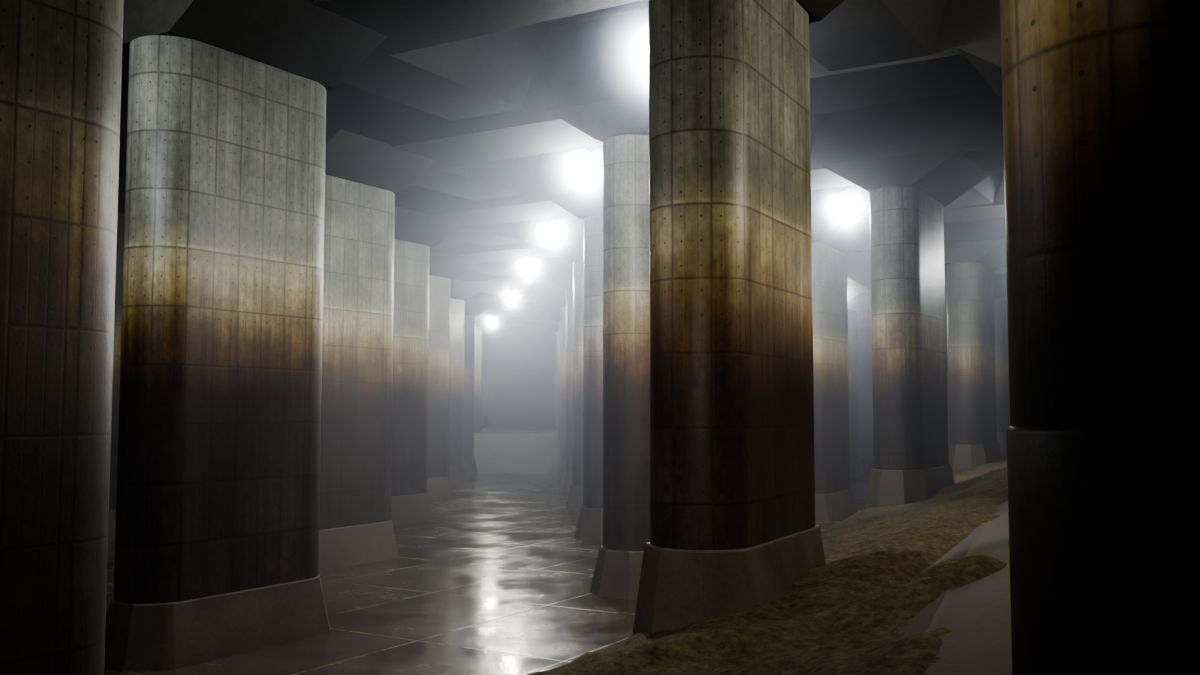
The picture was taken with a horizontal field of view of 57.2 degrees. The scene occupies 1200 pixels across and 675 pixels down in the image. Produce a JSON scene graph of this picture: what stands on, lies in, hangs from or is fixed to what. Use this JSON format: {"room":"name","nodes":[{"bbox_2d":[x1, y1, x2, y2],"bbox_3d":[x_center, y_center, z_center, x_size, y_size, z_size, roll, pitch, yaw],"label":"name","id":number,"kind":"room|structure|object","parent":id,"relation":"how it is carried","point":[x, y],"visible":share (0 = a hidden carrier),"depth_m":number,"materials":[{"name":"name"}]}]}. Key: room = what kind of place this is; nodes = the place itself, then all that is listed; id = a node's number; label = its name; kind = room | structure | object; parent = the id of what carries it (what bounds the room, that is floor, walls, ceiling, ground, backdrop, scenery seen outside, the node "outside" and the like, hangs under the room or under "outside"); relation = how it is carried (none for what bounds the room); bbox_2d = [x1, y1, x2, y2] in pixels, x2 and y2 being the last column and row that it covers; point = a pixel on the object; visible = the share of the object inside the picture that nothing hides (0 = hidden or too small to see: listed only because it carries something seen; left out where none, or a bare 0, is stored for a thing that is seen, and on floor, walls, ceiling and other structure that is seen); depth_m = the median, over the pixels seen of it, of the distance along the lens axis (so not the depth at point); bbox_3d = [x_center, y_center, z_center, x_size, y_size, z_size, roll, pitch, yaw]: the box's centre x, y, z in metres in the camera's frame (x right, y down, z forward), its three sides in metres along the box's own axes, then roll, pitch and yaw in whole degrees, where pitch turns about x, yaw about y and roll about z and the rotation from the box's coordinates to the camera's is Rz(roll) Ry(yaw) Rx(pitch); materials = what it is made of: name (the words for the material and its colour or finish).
{"room":"underground flood cistern","nodes":[
{"label":"underground flood cistern","id":0,"kind":"room"},
{"bbox_2d":[104,457,873,674],"bbox_3d":[7.500,12.448,74.843,105.000,1.000,179.000,0,-4,0],"label":"floor","id":1,"kind":"structure","parent":0,"point":[499,581],"depth_m":40.30,"materials":[{"name":"concrete"}]},
{"bbox_2d":[0,0,123,674],"bbox_3d":[-10.324,-0.753,15.941,3.180,17.600,7.630,-2,-4,31],"label":"concrete pillar","id":2,"kind":"structure","parent":1,"relation":"on","point":[61,60],"depth_m":16.87,"materials":[{"name":"brown concrete"}]},
{"bbox_2d":[108,213,124,543],"bbox_3d":[-26.584,2.140,59.846,3.180,17.600,7.630,-2,-4,31],"label":"concrete pillar","id":3,"kind":"structure","parent":1,"relation":"on","point":[120,219],"depth_m":58.76,"materials":[{"name":"grey concrete"}]},
{"bbox_2d":[104,35,329,671],"bbox_3d":[-11.354,0.410,33.603,3.180,17.600,7.630,-2,-4,31],"label":"concrete pillar","id":4,"kind":"structure","parent":1,"relation":"on","point":[218,498],"depth_m":31.75,"materials":[{"name":"concrete"}]},
{"bbox_2d":[318,175,398,570],"bbox_3d":[-12.384,1.574,51.265,3.180,17.600,7.630,-2,-4,31],"label":"concrete pillar","id":5,"kind":"structure","parent":1,"relation":"on","point":[356,526],"depth_m":50.81,"materials":[{"name":"grey concrete"}]},
{"bbox_2d":[391,239,433,525],"bbox_3d":[-13.414,2.738,68.926,3.180,17.600,7.630,-2,-4,31],"label":"concrete pillar","id":6,"kind":"structure","parent":1,"relation":"on","point":[410,501],"depth_m":69.07,"materials":[{"name":"grey concrete"}]},
{"bbox_2d":[427,275,453,500],"bbox_3d":[-14.444,3.902,86.588,3.180,17.600,7.630,-2,-4,31],"label":"concrete pillar","id":7,"kind":"structure","parent":1,"relation":"on","point":[439,486],"depth_m":87.05,"materials":[{"name":"grey concrete"}]},
{"bbox_2d":[449,299,467,484],"bbox_3d":[-15.474,5.065,104.250,3.180,17.600,7.630,-2,-4,31],"label":"concrete pillar","id":8,"kind":"structure","parent":1,"relation":"on","point":[457,473],"depth_m":104.93,"materials":[{"name":"grey concrete"}]},
{"bbox_2d":[463,315,477,473],"bbox_3d":[-16.504,6.229,121.911,3.180,17.600,7.630,-2,-4,31],"label":"concrete pillar","id":9,"kind":"structure","parent":1,"relation":"on","point":[469,463],"depth_m":122.73,"materials":[{"name":"grey concrete"}]},
{"bbox_2d":[474,327,481,432],"bbox_3d":[-17.534,7.393,139.573,3.180,17.600,7.630,-2,-4,31],"label":"concrete pillar","id":10,"kind":"structure","parent":1,"relation":"on","point":[478,330],"depth_m":140.65,"materials":[{"name":"grey concrete"}]},
{"bbox_2d":[482,336,487,427],"bbox_3d":[-18.564,8.557,157.235,3.180,17.600,7.630,-2,-4,31],"label":"concrete pillar","id":11,"kind":"structure","parent":1,"relation":"on","point":[484,338],"depth_m":158.40,"materials":[{"name":"grey concrete"}]},
{"bbox_2d":[474,426,560,473],"bbox_3d":[-6.450,14.187,141.536,55.100,4.900,44.675,0,-4,0],"label":"embankment","id":12,"kind":"object","parent":1,"relation":"on","point":[497,449],"visible":0.16,"depth_m":128.84,"materials":[{"name":"grey concrete"}]},
{"bbox_2d":[555,331,557,429],"bbox_3d":[-3.724,8.133,150.799,3.180,17.600,7.630,-2,-4,31],"label":"concrete pillar","id":13,"kind":"structure","parent":1,"relation":"on","point":[556,333],"depth_m":148.41,"materials":[{"name":"grey concrete"}]},
{"bbox_2d":[558,321,560,439],"bbox_3d":[-2.694,6.969,133.137,3.180,17.600,7.630,-2,-4,31],"label":"concrete pillar","id":14,"kind":"structure","parent":1,"relation":"on","point":[559,322],"depth_m":130.68,"materials":[{"name":"grey concrete"}]},
{"bbox_2d":[556,307,565,478],"bbox_3d":[-1.664,5.805,115.475,3.180,17.600,7.630,-2,-4,31],"label":"concrete pillar","id":15,"kind":"structure","parent":1,"relation":"on","point":[562,466],"depth_m":112.88,"materials":[{"name":"grey concrete"}]},
{"bbox_2d":[560,288,572,491],"bbox_3d":[-0.634,4.641,97.814,3.180,17.600,7.630,-2,-4,31],"label":"concrete pillar","id":16,"kind":"structure","parent":1,"relation":"on","point":[566,484],"depth_m":95.12,"materials":[{"name":"grey concrete"}]},
{"bbox_2d":[566,260,582,510],"bbox_3d":[0.396,3.478,80.152,3.180,17.600,7.630,-2,-4,31],"label":"concrete pillar","id":17,"kind":"structure","parent":1,"relation":"on","point":[575,498],"depth_m":77.41,"materials":[{"name":"grey concrete"}]},
{"bbox_2d":[574,215,602,541],"bbox_3d":[1.426,2.314,62.490,3.180,17.600,7.630,-2,-4,31],"label":"concrete pillar","id":18,"kind":"structure","parent":1,"relation":"on","point":[589,527],"depth_m":59.64,"materials":[{"name":"grey concrete"}]},
{"bbox_2d":[590,134,649,599],"bbox_3d":[2.456,1.150,44.829,3.180,17.600,7.630,-2,-4,31],"label":"concrete pillar","id":19,"kind":"structure","parent":1,"relation":"on","point":[626,299],"depth_m":41.90,"materials":[{"name":"grey concrete"}]},
{"bbox_2d":[526,447,1007,674],"bbox_3d":[21.157,9.521,66.329,69.424,5.028,146.035,0,-4,0],"label":"bank","id":20,"kind":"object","parent":1,"relation":"on","point":[845,615],"visible":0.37,"depth_m":19.78,"materials":[{"name":"brown soil"}]},
{"bbox_2d":[632,0,825,634],"bbox_3d":[3.385,-0.958,27.287,2.980,15.700,7.430,-2,-4,28],"label":"concrete pillar","id":21,"kind":"structure","parent":20,"relation":"on","point":[733,527],"depth_m":24.58,"materials":[{"name":"brown concrete"}]},
{"bbox_2d":[864,186,954,509],"bbox_3d":[15.446,0.803,54.773,3.180,15.600,7.630,-2,-4,31],"label":"concrete pillar","id":22,"kind":"structure","parent":20,"relation":"on","point":[908,316],"depth_m":52.16,"materials":[{"name":"grey concrete"}]},
{"bbox_2d":[898,495,1011,674],"bbox_3d":[27.920,5.556,65.757,64.139,5.560,159.939,0,-4,0],"label":"concrete ramp","id":23,"kind":"object","parent":20,"relation":"on","point":[978,613],"visible":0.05,"depth_m":16.57,"materials":[{"name":"grey concrete"}]},
{"bbox_2d":[946,262,1001,468],"bbox_3d":[27.586,2.304,81.532,3.180,15.077,7.630,-2,-4,31],"label":"concrete pillar","id":24,"kind":"structure","parent":20,"relation":"on","point":[973,442],"depth_m":78.88,"materials":[{"name":"grey concrete"}]},
{"bbox_2d":[994,299,1009,447],"bbox_3d":[39.726,3.923,108.284,3.180,14.790,7.630,-2,-4,31],"label":"concrete pillar","id":25,"kind":"structure","parent":20,"relation":"on","point":[1000,306],"depth_m":105.29,"materials":[{"name":"grey concrete"}]},
{"bbox_2d":[812,243,857,522],"bbox_3d":[14.416,2.965,72.369,3.180,17.600,7.630,-2,-4,31],"label":"concrete pillar","id":26,"kind":"structure","parent":1,"relation":"on","point":[834,498],"depth_m":70.72,"materials":[{"name":"grey concrete"}]},
{"bbox_2d":[848,310,864,477],"bbox_3d":[25.526,5.891,116.773,3.180,17.600,7.630,-2,-4,31],"label":"concrete pillar","id":27,"kind":"structure","parent":1,"relation":"on","point":[856,468],"depth_m":116.77,"materials":[{"name":"grey concrete"}]},
{"bbox_2d":[118,0,1006,336],"bbox_3d":[46.961,-8.327,78.875,264.592,5.810,267.165,0,-4,0],"label":"ceiling","id":28,"kind":"structure","parent":0,"point":[477,116],"depth_m":45.71,"materials":[{"name":"concrete"}]},
{"bbox_2d":[488,315,494,324],"bbox_3d":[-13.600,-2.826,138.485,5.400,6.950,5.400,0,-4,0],"label":"floodlight","id":29,"kind":"object","parent":28,"relation":"hanging from","point":[491,321],"depth_m":138.13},
{"bbox_2d":[507,286,516,299],"bbox_3d":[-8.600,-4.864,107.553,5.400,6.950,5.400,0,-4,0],"label":"floodlight","id":30,"kind":"object","parent":28,"relation":"hanging from","point":[511,295],"depth_m":107.21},
{"bbox_2d":[522,255,533,271],"bbox_3d":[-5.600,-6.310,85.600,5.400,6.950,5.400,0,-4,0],"label":"floodlight","id":31,"kind":"object","parent":28,"relation":"hanging from","point":[527,266],"depth_m":85.26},
{"bbox_2d":[545,217,558,237],"bbox_3d":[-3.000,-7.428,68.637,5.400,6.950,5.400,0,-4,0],"label":"floodlight","id":32,"kind":"object","parent":28,"relation":"hanging from","point":[551,230],"depth_m":68.31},
{"bbox_2d":[575,148,594,176],"bbox_3d":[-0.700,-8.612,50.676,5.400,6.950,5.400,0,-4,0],"label":"floodlight","id":33,"kind":"object","parent":28,"relation":"hanging from","point":[584,167],"depth_m":50.35,"materials":[{"name":"white glass"}]},
{"bbox_2d":[837,187,853,213],"bbox_3d":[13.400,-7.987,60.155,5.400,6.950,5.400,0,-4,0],"label":"floodlight","id":34,"kind":"object","parent":28,"relation":"hanging from","point":[845,205],"depth_m":59.83,"materials":[{"name":"white glass"}]},
{"bbox_2d":[488,326,873,456],"bbox_3d":[7.500,6.691,165.418,107.000,24.400,1.000,0,-4,0],"label":"wall","id":35,"kind":"structure","parent":0,"point":[521,362],"depth_m":164.91,"materials":[{"name":"concrete"}]},
{"bbox_2d":[946,317,948,443],"bbox_3d":[38.696,6.489,125.853,3.180,17.600,7.630,-2,-4,31],"label":"concrete pillar","id":36,"kind":"structure","parent":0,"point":[946,317],"depth_m":124.91,"materials":[{"name":"grey concrete"}]},
{"bbox_2d":[1000,0,1199,674],"bbox_3d":[5.846,-2.862,11.320,2.460,14.000,6.910,-2,-4,31],"label":"concrete pillar","id":37,"kind":"structure","parent":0,"point":[1101,98],"depth_m":8.38,"materials":[{"name":"brown concrete"}]}
]}

